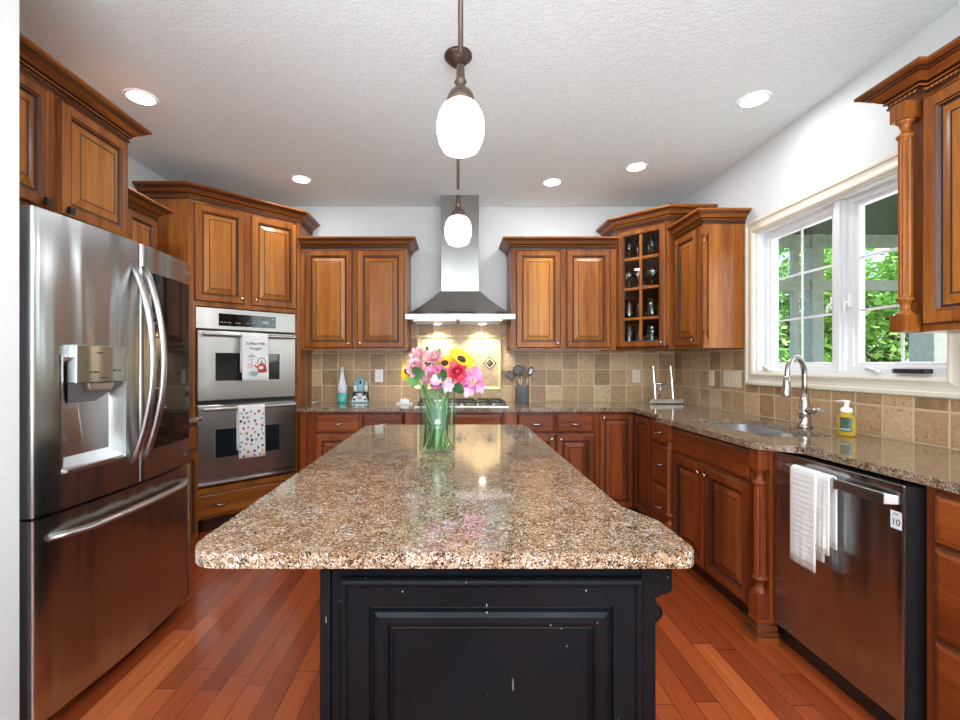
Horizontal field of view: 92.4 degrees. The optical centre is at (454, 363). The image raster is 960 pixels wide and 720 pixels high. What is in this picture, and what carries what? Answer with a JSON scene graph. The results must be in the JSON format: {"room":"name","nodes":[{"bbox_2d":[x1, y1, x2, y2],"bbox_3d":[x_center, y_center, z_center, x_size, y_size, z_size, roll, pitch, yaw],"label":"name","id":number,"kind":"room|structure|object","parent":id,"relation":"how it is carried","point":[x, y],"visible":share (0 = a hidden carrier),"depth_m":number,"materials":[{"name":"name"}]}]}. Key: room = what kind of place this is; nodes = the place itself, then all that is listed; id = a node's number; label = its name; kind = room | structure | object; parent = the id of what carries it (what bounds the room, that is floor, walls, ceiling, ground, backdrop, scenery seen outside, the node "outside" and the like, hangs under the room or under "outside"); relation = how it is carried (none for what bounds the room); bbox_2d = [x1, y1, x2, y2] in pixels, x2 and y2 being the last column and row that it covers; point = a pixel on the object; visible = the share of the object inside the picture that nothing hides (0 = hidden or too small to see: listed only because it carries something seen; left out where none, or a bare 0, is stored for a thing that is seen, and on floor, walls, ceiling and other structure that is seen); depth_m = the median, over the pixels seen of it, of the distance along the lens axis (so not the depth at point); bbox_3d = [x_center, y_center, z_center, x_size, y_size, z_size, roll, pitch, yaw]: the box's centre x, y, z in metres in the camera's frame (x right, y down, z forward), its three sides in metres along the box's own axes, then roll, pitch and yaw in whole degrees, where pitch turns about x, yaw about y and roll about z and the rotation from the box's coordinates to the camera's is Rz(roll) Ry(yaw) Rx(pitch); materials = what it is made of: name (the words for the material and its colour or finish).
{"room":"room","nodes":[
{"label":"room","id":0,"kind":"room"},
{"bbox_2d":[0,0,18,719],"bbox_3d":[-1.881,-0.106,-1.290,1.072,2.743,5.420,0,0,0],"label":"wall","id":1,"kind":"structure","parent":0,"point":[9,9],"depth_m":1.39,"materials":[{"name":"white paint"}]},
{"bbox_2d":[128,156,166,190],"bbox_3d":[-2.367,-0.106,2.872,0.100,2.743,2.904,0,0,0],"label":"wall","id":2,"kind":"structure","parent":0,"point":[137,171],"depth_m":3.37,"materials":[{"name":"white paint"}]},
{"bbox_2d":[19,32,151,238],"bbox_3d":[-1.973,-0.935,1.958,0.682,0.620,1.040,0,0,0],"label":"upper cabinet","id":3,"kind":"object","parent":2,"relation":"attached to","point":[73,139],"visible":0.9,"depth_m":2.01,"materials":[{"name":"brown wood"}]},
{"bbox_2d":[128,186,174,249],"bbox_3d":[-2.114,-0.578,2.778,0.403,0.925,0.719,0,0,0],"label":"upper cabinet","id":4,"kind":"object","parent":2,"relation":"attached to","point":[143,211],"visible":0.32,"depth_m":2.90,"materials":[{"name":"brown wood"}]},
{"bbox_2d":[47,529,878,719],"bbox_3d":[-0.101,1.305,0.162,4.632,0.080,8.524,0,0,0],"label":"floor","id":5,"kind":"structure","parent":0,"point":[243,644],"depth_m":1.93,"materials":[{"name":"brown wood"}]},
{"bbox_2d":[19,205,189,719],"bbox_3d":[-1.758,0.371,1.960,0.984,1.787,0.907,0,0,0],"label":"refrigerator","id":6,"kind":"object","parent":5,"relation":"on","point":[104,315],"visible":1,"depth_m":1.75,"materials":[{"name":"grey metal"}]},
{"bbox_2d":[187,423,197,544],"bbox_3d":[-1.984,0.823,2.750,0.653,0.884,0.580,0,0,0],"label":"base cabinet","id":7,"kind":"object","parent":5,"relation":"on","point":[193,454],"visible":0.06,"depth_m":2.98,"materials":[{"name":"brown wood"}]},
{"bbox_2d":[189,417,202,423],"bbox_3d":[-1.995,0.366,2.750,0.640,0.030,0.620,0,0,0],"label":"countertop","id":8,"kind":"structure","parent":7,"relation":"on","point":[191,419],"depth_m":2.98,"materials":[{"name":"brown stone"}]},
{"bbox_2d":[132,181,319,531],"bbox_3d":[-1.790,-0.022,3.806,1.047,2.575,1.028,0,0,0],"label":"tall cabinet","id":9,"kind":"object","parent":5,"relation":"on","point":[241,252],"visible":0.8,"depth_m":3.58,"materials":[{"name":"brown wood"}]},
{"bbox_2d":[195,306,295,487],"bbox_3d":[-1.812,0.247,3.837,0.642,1.345,0.769,0,0,45],"label":"double wall oven","id":10,"kind":"object","parent":9,"relation":"in","point":[219,386],"visible":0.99,"depth_m":3.58,"materials":[{"name":"silver metal"}]},
{"bbox_2d":[236,404,264,458],"bbox_3d":[-1.599,0.525,3.611,0.209,0.410,0.045,0,0,-45],"label":"dish towel","id":11,"kind":"object","parent":10,"relation":"hanging from","point":[250,419],"visible":1,"depth_m":3.59,"materials":[{"name":"white fabric"}]},
{"bbox_2d":[240,333,268,381],"bbox_3d":[-1.580,-0.052,3.629,0.209,0.378,0.046,0,0,-45],"label":"dish towel","id":12,"kind":"object","parent":10,"relation":"hanging from","point":[254,352],"visible":1,"depth_m":3.61,"materials":[{"name":"white fabric"}]},
{"bbox_2d":[300,412,404,470],"bbox_3d":[-0.831,0.824,3.984,0.838,0.883,0.633,0,0,0],"label":"base cabinet","id":13,"kind":"object","parent":5,"relation":"on","point":[320,432],"visible":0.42,"depth_m":3.70,"materials":[{"name":"brown wood"}]},
{"bbox_2d":[296,401,959,493],"bbox_3d":[0.393,0.366,2.558,3.326,0.030,3.515,0,0,0],"label":"countertop","id":14,"kind":"structure","parent":13,"relation":"on","point":[937,467],"depth_m":2.26,"materials":[{"name":"brown stone"}]},
{"bbox_2d":[337,367,346,402],"bbox_3d":[-1.030,0.189,4.199,0.089,0.323,0.090,0,0,0],"label":"bottle","id":15,"kind":"object","parent":14,"relation":"on","point":[342,386],"visible":1,"depth_m":4.17,"materials":[{"name":"white plastic"}]},
{"bbox_2d":[350,376,369,402],"bbox_3d":[-0.860,0.228,4.190,0.169,0.245,0.090,0,0,0],"label":"condiment caddy","id":16,"kind":"object","parent":14,"relation":"on","point":[359,397],"visible":1,"depth_m":4.15,"materials":[{"name":"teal ceramic"}]},
{"bbox_2d":[364,382,368,400],"bbox_3d":[-0.812,0.248,4.190,0.050,0.180,0.050,0,0,0],"label":"shaker","id":17,"kind":"object","parent":16,"relation":"on","point":[366,394],"visible":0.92,"depth_m":4.17,"materials":[{"name":"silver ceramic"}]},
{"bbox_2d":[396,397,412,403],"bbox_3d":[-0.440,0.321,4.020,0.140,0.059,0.070,0,0,0],"label":"butter dish","id":18,"kind":"object","parent":14,"relation":"on","point":[402,401],"visible":1,"depth_m":4.00,"materials":[{"name":"white ceramic"}]},
{"bbox_2d":[415,398,508,407],"bbox_3d":[0.054,0.329,3.928,0.752,0.042,0.525,0,0,0],"label":"cooktop","id":19,"kind":"object","parent":14,"relation":"in","point":[460,402],"visible":0.7,"depth_m":3.81,"materials":[{"name":"grey metal"}]},
{"bbox_2d":[415,403,508,407],"bbox_3d":[0.054,0.343,3.928,0.752,0.016,0.525,0,0,0],"label":"steel tray","id":20,"kind":"object","parent":19,"relation":"on","point":[419,405],"depth_m":3.69,"materials":[{"name":"grey metal"}]},
{"bbox_2d":[515,385,528,402],"bbox_3d":[0.604,0.272,4.150,0.132,0.158,0.132,0,0,0],"label":"utensil crock","id":21,"kind":"object","parent":14,"relation":"on","point":[521,392],"visible":0.98,"depth_m":4.09,"materials":[{"name":"grey metal"}]},
{"bbox_2d":[505,370,515,384],"bbox_3d":[0.538,0.197,4.160,0.183,0.283,0.012,0,0,0],"label":"turner","id":22,"kind":"object","parent":21,"relation":"in","point":[509,375],"visible":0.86,"depth_m":4.15,"materials":[{"name":"grey plastic"}]},
{"bbox_2d":[513,365,522,385],"bbox_3d":[0.568,0.173,4.140,0.099,0.328,0.012,0,0,0],"label":"ladle","id":23,"kind":"object","parent":21,"relation":"in","point":[517,370],"visible":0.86,"depth_m":4.13,"materials":[{"name":"grey plastic"}]},
{"bbox_2d":[646,366,683,403],"bbox_3d":[1.855,0.184,4.106,0.290,0.332,0.180,0,0,0],"label":"cookbook stand","id":24,"kind":"object","parent":14,"relation":"on","point":[655,400],"visible":1,"depth_m":4.07,"materials":[{"name":"silver metal"}]},
{"bbox_2d":[708,424,808,436],"bbox_3d":[1.670,0.478,2.575,0.430,0.194,0.740,0,0,0],"label":"sink","id":25,"kind":"object","parent":14,"relation":"in","point":[753,429],"visible":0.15,"depth_m":2.79,"materials":[{"name":"silver metal"}]},
{"bbox_2d":[781,355,823,427],"bbox_3d":[1.849,0.149,2.495,0.234,0.402,0.163,0,0,0],"label":"faucet","id":26,"kind":"object","parent":14,"relation":"on","point":[805,410],"visible":1,"depth_m":2.51,"materials":[{"name":"grey metal"}]},
{"bbox_2d":[836,400,856,436],"bbox_3d":[1.915,0.264,2.249,0.067,0.174,0.089,0,0,21],"label":"soap dispenser","id":27,"kind":"object","parent":14,"relation":"on","point":[846,421],"visible":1,"depth_m":2.23,"materials":[{"name":"yellow plastic"}]},
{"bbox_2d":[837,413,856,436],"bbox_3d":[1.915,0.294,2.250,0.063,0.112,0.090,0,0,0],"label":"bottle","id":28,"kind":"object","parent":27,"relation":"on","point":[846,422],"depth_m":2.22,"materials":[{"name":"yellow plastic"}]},
{"bbox_2d":[405,412,515,424],"bbox_3d":[0.045,0.824,3.961,0.890,0.883,0.668,0,0,0],"label":"base cabinet","id":29,"kind":"object","parent":5,"relation":"on","point":[411,418],"visible":0.03,"depth_m":3.65,"materials":[{"name":"brown wood"}]},
{"bbox_2d":[320,569,671,719],"bbox_3d":[0.082,0.824,1.740,0.690,0.883,1.720,0,0,0],"label":"kitchen island","id":30,"kind":"object","parent":5,"relation":"on","point":[396,644],"visible":0.51,"depth_m":0.89,"materials":[{"name":"black paint"}]},
{"bbox_2d":[195,424,693,568],"bbox_3d":[-0.026,0.366,1.762,0.964,0.030,1.815,0,0,0],"label":"island countertop","id":31,"kind":"structure","parent":30,"relation":"on","point":[505,499],"depth_m":1.06,"materials":[{"name":"brown stone"}]},
{"bbox_2d":[419,389,455,455],"bbox_3d":[-0.070,0.225,1.800,0.144,0.252,0.144,0,0,0],"label":"glass vase","id":32,"kind":"object","parent":31,"relation":"on","point":[419,389],"visible":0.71,"depth_m":1.80,"materials":[{"name":"clear glass"}]},
{"bbox_2d":[412,367,435,419],"bbox_3d":[-0.101,0.171,1.774,0.148,0.322,0.023,0,0,-33],"label":"sprig","id":33,"kind":"object","parent":32,"relation":"in","point":[419,373],"visible":0.89,"depth_m":1.75,"materials":[{"name":"green plant"}]},
{"bbox_2d":[401,360,449,448],"bbox_3d":[-0.119,0.157,1.835,0.203,0.350,0.077,0,0,0],"label":"sunflower","id":34,"kind":"object","parent":32,"relation":"in","point":[404,374],"visible":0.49,"depth_m":1.84,"materials":[{"name":"yellow plant"}]},
{"bbox_2d":[405,377,446,447],"bbox_3d":[-0.110,0.191,1.781,0.172,0.281,0.016,0,0,-22],"label":"sprig","id":35,"kind":"object","parent":32,"relation":"in","point":[411,381],"visible":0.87,"depth_m":1.76,"materials":[{"name":"green plant"}]},
{"bbox_2d":[409,347,443,447],"bbox_3d":[-0.112,0.132,1.822,0.147,0.398,0.057,0,0,7],"label":"carnation","id":36,"kind":"object","parent":32,"relation":"in","point":[418,352],"visible":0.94,"depth_m":1.82,"materials":[{"name":"pink plant"}]},
{"bbox_2d":[424,416,430,446],"bbox_3d":[-0.071,0.265,1.791,0.107,0.138,0.023,0,0,-34],"label":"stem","id":37,"kind":"object","parent":32,"relation":"in","point":[425,420],"visible":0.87,"depth_m":1.76,"materials":[{"name":"green plant"}]},
{"bbox_2d":[405,357,452,447],"bbox_3d":[-0.101,0.152,1.795,0.189,0.360,0.085,0,0,0],"label":"carnation","id":38,"kind":"object","parent":32,"relation":"in","point":[415,362],"visible":0.67,"depth_m":1.78,"materials":[{"name":"pink plant"}]},
{"bbox_2d":[414,379,445,446],"bbox_3d":[-0.100,0.190,1.786,0.127,0.283,0.058,0,0,9],"label":"alstroemeria","id":39,"kind":"object","parent":32,"relation":"in","point":[420,380],"visible":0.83,"depth_m":1.79,"materials":[{"name":"beige plant"}]},
{"bbox_2d":[430,405,435,446],"bbox_3d":[-0.073,0.245,1.794,0.025,0.179,0.088,0,0,17],"label":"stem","id":40,"kind":"object","parent":32,"relation":"in","point":[434,411],"visible":0.72,"depth_m":1.76,"materials":[{"name":"green plant"}]},
{"bbox_2d":[422,374,443,446],"bbox_3d":[-0.076,0.185,1.766,0.088,0.292,0.055,0,0,-21],"label":"alstroemeria","id":41,"kind":"object","parent":32,"relation":"in","point":[428,379],"visible":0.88,"depth_m":1.77,"materials":[{"name":"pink plant"}]},
{"bbox_2d":[424,349,442,401],"bbox_3d":[-0.084,0.135,1.804,0.073,0.392,0.057,0,0,-22],"label":"carnation","id":42,"kind":"object","parent":32,"relation":"in","point":[434,356],"visible":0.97,"depth_m":1.80,"materials":[{"name":"pink plant"}]},
{"bbox_2d":[426,364,446,448],"bbox_3d":[-0.072,0.166,1.782,0.082,0.330,0.037,0,0,0],"label":"alstroemeria","id":43,"kind":"object","parent":32,"relation":"in","point":[431,369],"visible":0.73,"depth_m":1.78,"materials":[{"name":"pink plant"}]},
{"bbox_2d":[435,406,441,447],"bbox_3d":[-0.063,0.248,1.796,0.026,0.172,0.075,0,0,0],"label":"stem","id":44,"kind":"object","parent":32,"relation":"in","point":[439,418],"visible":0.95,"depth_m":1.76,"materials":[{"name":"green plant"}]},
{"bbox_2d":[432,369,446,445],"bbox_3d":[-0.070,0.175,1.775,0.038,0.313,0.101,0,0,-39],"label":"sprig","id":45,"kind":"object","parent":32,"relation":"in","point":[443,375],"visible":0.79,"depth_m":1.75,"materials":[{"name":"green plant"}]},
{"bbox_2d":[427,355,454,447],"bbox_3d":[-0.049,0.145,1.815,0.110,0.372,0.070,0,0,15],"label":"sunflower","id":46,"kind":"object","parent":32,"relation":"in","point":[447,359],"visible":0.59,"depth_m":1.81,"materials":[{"name":"yellow plant"}]},
{"bbox_2d":[439,405,445,435],"bbox_3d":[-0.069,0.246,1.793,0.025,0.176,0.106,0,0,-28],"label":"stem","id":47,"kind":"object","parent":32,"relation":"in","point":[443,416],"visible":0.68,"depth_m":1.75,"materials":[{"name":"green plant"}]},
{"bbox_2d":[431,374,453,407],"bbox_3d":[-0.068,0.184,1.776,0.069,0.294,0.123,0,0,-39],"label":"alstroemeria","id":48,"kind":"object","parent":32,"relation":"in","point":[447,385],"visible":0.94,"depth_m":1.75,"materials":[{"name":"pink plant"}]},
{"bbox_2d":[423,361,466,447],"bbox_3d":[-0.034,0.161,1.796,0.183,0.343,0.091,0,0,43],"label":"rose","id":49,"kind":"object","parent":32,"relation":"in","point":[457,372],"visible":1,"depth_m":1.75,"materials":[{"name":"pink plant"}]},
{"bbox_2d":[426,347,475,447],"bbox_3d":[-0.017,0.132,1.793,0.198,0.399,0.107,0,0,0],"label":"sunflower","id":50,"kind":"object","parent":32,"relation":"in","point":[459,356],"visible":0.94,"depth_m":1.80,"materials":[{"name":"yellow plant"}]},
{"bbox_2d":[421,367,485,448],"bbox_3d":[-0.005,0.172,1.782,0.254,0.321,0.054,0,0,0],"label":"alstroemeria","id":51,"kind":"object","parent":32,"relation":"in","point":[469,388],"visible":0.84,"depth_m":1.78,"materials":[{"name":"pink plant"}]},
{"bbox_2d":[442,383,464,410],"bbox_3d":[-0.034,0.202,1.787,0.155,0.259,0.018,0,0,24],"label":"sprig","id":52,"kind":"object","parent":32,"relation":"in","point":[458,388],"visible":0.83,"depth_m":1.77,"materials":[{"name":"green plant"}]},
{"bbox_2d":[516,412,595,484],"bbox_3d":[0.816,0.824,3.984,0.647,0.883,0.633,0,0,0],"label":"base cabinet","id":53,"kind":"object","parent":5,"relation":"on","point":[572,435],"visible":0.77,"depth_m":3.70,"materials":[{"name":"brown wood"}]},
{"bbox_2d":[596,412,652,517],"bbox_3d":[1.598,0.824,3.852,0.914,0.883,0.924,0,0,0],"label":"base cabinet","id":54,"kind":"object","parent":5,"relation":"on","point":[624,440],"visible":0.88,"depth_m":3.70,"materials":[{"name":"brown wood"}]},
{"bbox_2d":[652,418,667,523],"bbox_3d":[1.724,0.824,3.214,0.633,0.883,0.348,0,0,0],"label":"base cabinet","id":55,"kind":"object","parent":5,"relation":"on","point":[659,452],"visible":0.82,"depth_m":3.24,"materials":[{"name":"brown wood"}]},
{"bbox_2d":[663,423,783,644],"bbox_3d":[1.701,0.824,2.556,0.688,0.883,0.968,0,0,0],"label":"base cabinet","id":56,"kind":"object","parent":5,"relation":"on","point":[721,494],"visible":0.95,"depth_m":2.32,"materials":[{"name":"brown wood"}]},
{"bbox_2d":[775,451,926,719],"bbox_3d":[1.710,0.829,1.774,0.620,0.873,0.600,0,0,0],"label":"dishwasher","id":57,"kind":"object","parent":5,"relation":"on","point":[860,619],"visible":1,"depth_m":1.61,"materials":[{"name":"silver metal"}]},
{"bbox_2d":[790,464,836,572],"bbox_3d":[1.404,0.610,1.809,0.046,0.390,0.194,0,0,0],"label":"dish towel","id":58,"kind":"object","parent":57,"relation":"hanging from","point":[813,503],"visible":0.98,"depth_m":1.79,"materials":[{"name":"white fabric"}]},
{"bbox_2d":[927,486,959,719],"bbox_3d":[1.749,0.824,1.187,0.603,0.883,0.550,0,0,0],"label":"base cabinet","id":59,"kind":"object","parent":5,"relation":"on","point":[943,507],"visible":0.98,"depth_m":1.39,"materials":[{"name":"brown wood"}]},
{"bbox_2d":[292,207,654,402],"bbox_3d":[-0.101,-0.106,4.374,4.632,2.743,0.100,0,0,0],"label":"wall","id":60,"kind":"structure","parent":0,"point":[424,223],"depth_m":4.32,"materials":[{"name":"white paint"}]},
{"bbox_2d":[297,236,418,350],"bbox_3d":[-0.840,-0.603,4.117,1.008,0.965,0.410,0,0,0],"label":"upper cabinet","id":61,"kind":"object","parent":60,"relation":"attached to","point":[356,290],"visible":1,"depth_m":3.97,"materials":[{"name":"brown wood"}]},
{"bbox_2d":[375,369,382,381],"bbox_3d":[-0.712,0.110,4.312,0.075,0.120,0.009,0,0,0],"label":"wall outlet","id":62,"kind":"object","parent":60,"relation":"attached to","point":[378,372],"visible":1,"depth_m":4.31,"materials":[{"name":"white plastic"}]},
{"bbox_2d":[405,195,514,324],"bbox_3d":[0.044,-0.917,4.069,0.914,1.117,0.507,0,0,0],"label":"range hood","id":63,"kind":"object","parent":60,"relation":"attached to","point":[460,301],"visible":0.99,"depth_m":4.02,"materials":[{"name":"silver metal"}]},
{"bbox_2d":[499,236,618,350],"bbox_3d":[0.902,-0.603,4.117,0.988,0.965,0.410,0,0,0],"label":"upper cabinet","id":64,"kind":"object","parent":60,"relation":"attached to","point":[561,290],"visible":1,"depth_m":3.97,"materials":[{"name":"brown wood"}]},
{"bbox_2d":[632,370,639,382],"bbox_3d":[1.700,0.115,4.312,0.075,0.120,0.009,0,0,0],"label":"wall outlet","id":65,"kind":"object","parent":60,"relation":"attached to","point":[635,373],"visible":1,"depth_m":4.31,"materials":[{"name":"beige plastic"}]},
{"bbox_2d":[596,204,717,350],"bbox_3d":[1.692,-0.688,3.961,0.739,1.135,0.708,0,0,0],"label":"upper cabinet","id":66,"kind":"object","parent":60,"relation":"attached to","point":[656,220],"visible":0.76,"depth_m":3.85,"materials":[{"name":"brown wood"}]},
{"bbox_2d":[625,300,633,317],"bbox_3d":[1.510,-0.470,3.989,0.076,0.165,0.074,0,0,0],"label":"tumbler","id":67,"kind":"object","parent":66,"relation":"on","point":[629,305],"visible":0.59,"depth_m":4.01,"materials":[{"name":"clear glass"}]},
{"bbox_2d":[625,326,633,340],"bbox_3d":[1.510,-0.243,3.989,0.076,0.165,0.074,0,0,0],"label":"tumbler","id":68,"kind":"object","parent":66,"relation":"in","point":[629,331],"visible":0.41,"depth_m":4.01,"materials":[{"name":"clear glass"}]},
{"bbox_2d":[636,298,644,316],"bbox_3d":[1.579,-0.470,3.920,0.076,0.165,0.074,0,0,0],"label":"tumbler","id":69,"kind":"object","parent":66,"relation":"on","point":[637,300],"visible":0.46,"depth_m":3.92,"materials":[{"name":"clear glass"}]},
{"bbox_2d":[636,325,644,340],"bbox_3d":[1.579,-0.243,3.920,0.076,0.165,0.074,0,0,0],"label":"tumbler","id":70,"kind":"object","parent":66,"relation":"in","point":[643,326],"visible":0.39,"depth_m":3.92,"materials":[{"name":"clear glass"}]},
{"bbox_2d":[625,256,658,269],"bbox_3d":[1.728,-0.887,4.005,0.615,0.012,0.579,0,0,0],"label":"shelf","id":71,"kind":"object","parent":66,"relation":"attached to","point":[630,263],"depth_m":3.99,"materials":[{"name":"brown wood"}]},
{"bbox_2d":[625,287,658,296],"bbox_3d":[1.728,-0.634,4.005,0.615,0.012,0.579,0,0,0],"label":"shelf","id":72,"kind":"object","parent":66,"relation":"attached to","point":[646,291],"depth_m":3.98,"materials":[{"name":"brown wood"}]},
{"bbox_2d":[625,318,658,323],"bbox_3d":[1.728,-0.381,4.005,0.615,0.012,0.579,0,0,0],"label":"shelf","id":73,"kind":"object","parent":66,"relation":"attached to","point":[627,320],"depth_m":3.97,"materials":[{"name":"brown wood"}]},
{"bbox_2d":[647,297,656,315],"bbox_3d":[1.648,-0.470,3.851,0.076,0.165,0.074,0,0,0],"label":"tumbler","id":74,"kind":"object","parent":66,"relation":"on","point":[651,303],"visible":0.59,"depth_m":3.87,"materials":[{"name":"clear glass"}]},
{"bbox_2d":[647,325,656,339],"bbox_3d":[1.648,-0.243,3.851,0.076,0.165,0.074,0,0,0],"label":"tumbler","id":75,"kind":"object","parent":66,"relation":"in","point":[651,329],"visible":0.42,"depth_m":3.87,"materials":[{"name":"clear glass"}]},
{"bbox_2d":[647,266,656,284],"bbox_3d":[1.648,-0.729,3.851,0.076,0.175,0.074,0,0,0],"label":"wine glass","id":76,"kind":"object","parent":66,"relation":"on","point":[649,267],"visible":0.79,"depth_m":3.85,"materials":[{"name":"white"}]},
{"bbox_2d":[19,0,959,206],"bbox_3d":[-0.101,-1.528,0.162,4.632,0.100,8.524,0,0,0],"label":"ceiling","id":77,"kind":"structure","parent":0,"point":[348,97],"depth_m":2.38,"materials":[{"name":"white paint"}]},
{"bbox_2d":[123,89,158,106],"bbox_3d":[-1.740,-1.474,2.550,0.164,0.006,0.164,0,0,0],"label":"recessed light","id":78,"kind":"object","parent":77,"relation":"in","point":[140,97],"visible":1,"depth_m":2.54,"materials":[{"name":"white plastic"}]},
{"bbox_2d":[291,175,310,183],"bbox_3d":[-1.230,-1.474,3.680,0.156,0.006,0.156,0,0,0],"label":"recessed light","id":79,"kind":"object","parent":77,"relation":"in","point":[297,178],"visible":1,"depth_m":3.67,"materials":[{"name":"white plastic"}]},
{"bbox_2d":[444,46,471,246],"bbox_3d":[0.015,-1.022,2.200,0.132,0.909,0.132,0,0,0],"label":"pendant lamp","id":80,"kind":"object","parent":77,"relation":"hanging from","point":[458,227],"visible":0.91,"depth_m":2.16,"materials":[{"name":"white glass"}]},
{"bbox_2d":[437,0,483,157],"bbox_3d":[0.015,-1.022,1.240,0.132,0.909,0.132,0,0,0],"label":"pendant lamp","id":81,"kind":"object","parent":77,"relation":"hanging from","point":[460,123],"visible":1,"depth_m":1.20,"materials":[{"name":"white glass"}]},
{"bbox_2d":[542,178,561,186],"bbox_3d":[0.790,-1.474,3.740,0.156,0.006,0.156,0,0,0],"label":"recessed light","id":82,"kind":"object","parent":77,"relation":"in","point":[549,182],"visible":1,"depth_m":3.73,"materials":[{"name":"white plastic"}]},
{"bbox_2d":[625,162,647,171],"bbox_3d":[1.360,-1.474,3.450,0.156,0.006,0.156,0,0,0],"label":"recessed light","id":83,"kind":"object","parent":77,"relation":"in","point":[635,167],"visible":1,"depth_m":3.45,"materials":[{"name":"white plastic"}]},
{"bbox_2d":[737,91,771,107],"bbox_3d":[1.670,-1.474,2.570,0.164,0.006,0.164,0,0,0],"label":"recessed light","id":84,"kind":"object","parent":77,"relation":"in","point":[754,99],"visible":1,"depth_m":2.56,"materials":[{"name":"white plastic"}]},
{"bbox_2d":[312,324,959,449],"bbox_3d":[0.360,-0.022,2.612,3.409,0.746,3.424,0,0,0],"label":"tile backsplash","id":85,"kind":"structure","parent":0,"point":[557,375],"depth_m":4.32,"materials":[{"name":"tile"}]},
{"bbox_2d":[675,3,959,445],"bbox_3d":[2.140,-0.106,0.162,0.150,2.743,8.324,0,0,0],"label":"wall","id":86,"kind":"structure","parent":0,"point":[839,136],"depth_m":2.58,"materials":[{"name":"white paint"}]},
{"bbox_2d":[666,208,751,349],"bbox_3d":[1.875,-0.600,3.438,0.375,0.970,0.491,0,0,0],"label":"upper cabinet","id":87,"kind":"object","parent":86,"relation":"attached to","point":[709,244],"visible":1,"depth_m":3.27,"materials":[{"name":"brown wood"}]},
{"bbox_2d":[709,371,714,385],"bbox_3d":[2.053,0.113,3.682,0.009,0.120,0.075,0,0,0],"label":"light switch","id":88,"kind":"object","parent":86,"relation":"attached to","point":[711,373],"visible":1,"depth_m":3.66,"materials":[{"name":"beige plastic"}]},
{"bbox_2d":[723,370,740,387],"bbox_3d":[2.053,0.110,3.404,0.009,0.122,0.209,0,0,0],"label":"light switch","id":89,"kind":"object","parent":86,"relation":"attached to","point":[730,378],"visible":1,"depth_m":3.40,"materials":[{"name":"beige plastic"}]},
{"bbox_2d":[745,151,959,399],"bbox_3d":[2.121,-0.421,2.538,0.178,1.133,1.419,0,0,0],"label":"window","id":90,"kind":"structure","parent":86,"relation":"in","point":[843,200],"depth_m":2.49,"materials":[{"name":"beige paint"}]},
{"bbox_2d":[892,368,932,373],"bbox_3d":[2.054,0.032,2.073,0.038,0.022,0.172,0,0,0],"label":"case","id":91,"kind":"object","parent":90,"relation":"on","point":[894,370],"visible":1,"depth_m":2.04,"materials":[{"name":"black plastic"}]},
{"bbox_2d":[854,36,959,332],"bbox_3d":[1.849,-0.603,1.368,0.425,0.965,1.040,0,0,0],"label":"upper cabinet","id":92,"kind":"object","parent":86,"relation":"attached to","point":[922,98],"visible":1,"depth_m":1.67,"materials":[{"name":"brown wood"}]},
{"bbox_2d":[790,193,897,234],"bbox_3d":[4.107,-1.585,2.925,3.785,0.100,5.450,0,0,0],"label":"ceiling","id":93,"kind":"structure","parent":0,"point":[881,216],"depth_m":4.96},
{"bbox_2d":[778,235,897,247],"bbox_3d":[4.082,-1.465,5.500,3.635,0.140,0.080,0,0,0],"label":"trim","id":94,"kind":"structure","parent":93,"relation":"attached to","point":[871,241],"depth_m":5.46,"materials":[{"name":"grey wood"}]},
{"bbox_3d":[4.107,1.465,3.050,3.785,0.100,5.100,0,0,0],"label":"floor","id":95,"kind":"structure","parent":0,"visible":0},
{"bbox_2d":[790,247,798,361],"bbox_3d":[4.060,-0.060,5.500,0.070,2.950,0.070,0,0,0],"label":"porch post","id":96,"kind":"object","parent":95,"relation":"on","point":[794,251],"visible":0.24,"depth_m":5.46,"materials":[{"name":"grey wood"}]},
{"bbox_2d":[804,234,823,361],"bbox_3d":[4.290,-0.060,5.500,0.140,2.950,0.140,0,0,0],"label":"porch post","id":97,"kind":"object","parent":95,"relation":"on","point":[814,254],"visible":0.43,"depth_m":5.43,"materials":[{"name":"grey wood"}]},
{"bbox_2d":[778,280,897,290],"bbox_3d":[4.082,-0.935,5.500,3.635,0.120,0.080,0,0,0],"label":"trim","id":98,"kind":"structure","parent":97,"relation":"attached to","point":[783,285],"depth_m":5.46,"materials":[{"name":"grey wood"}]},
{"bbox_2d":[909,333,945,361],"bbox_3d":[5.720,-0.060,5.500,0.300,2.950,0.300,0,0,0],"label":"porch post","id":99,"kind":"object","parent":95,"relation":"on","point":[923,347],"visible":0.08,"depth_m":5.42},
{"label":"outside","id":100,"kind":"structure","parent":0,"visible":0},
{"bbox_3d":[15.000,1.815,15.000,90.000,0.100,90.000,0,0,0],"label":"lawn","id":101,"kind":"structure","parent":100,"visible":0},
{"bbox_2d":[778,248,829,352],"bbox_3d":[8.599,-1.259,13.478,4.589,6.054,4.204,0,0,0],"label":"tree","id":102,"kind":"object","parent":101,"relation":"on","point":[779,249],"visible":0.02,"depth_m":12.77,"materials":[{"name":"green plant"}]},
{"bbox_2d":[778,248,895,361],"bbox_3d":[11.621,-1.629,14.485,5.122,6.794,5.036,0,0,0],"label":"tree","id":103,"kind":"object","parent":101,"relation":"on","point":[784,250],"visible":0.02,"depth_m":14.15,"materials":[{"name":"green plant"}]},
{"bbox_2d":[778,248,900,361],"bbox_3d":[7.563,-0.615,10.361,3.832,4.768,3.830,0,0,0],"label":"tree","id":104,"kind":"object","parent":101,"relation":"on","point":[783,331],"visible":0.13,"depth_m":9.43,"materials":[{"name":"green plant"}]},
{"bbox_2d":[803,258,908,361],"bbox_3d":[9.560,-0.404,10.228,3.772,4.346,3.790,0,0,7],"label":"tree","id":105,"kind":"object","parent":101,"relation":"on","point":[892,353],"visible":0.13,"depth_m":9.60,"materials":[{"name":"green plant"}]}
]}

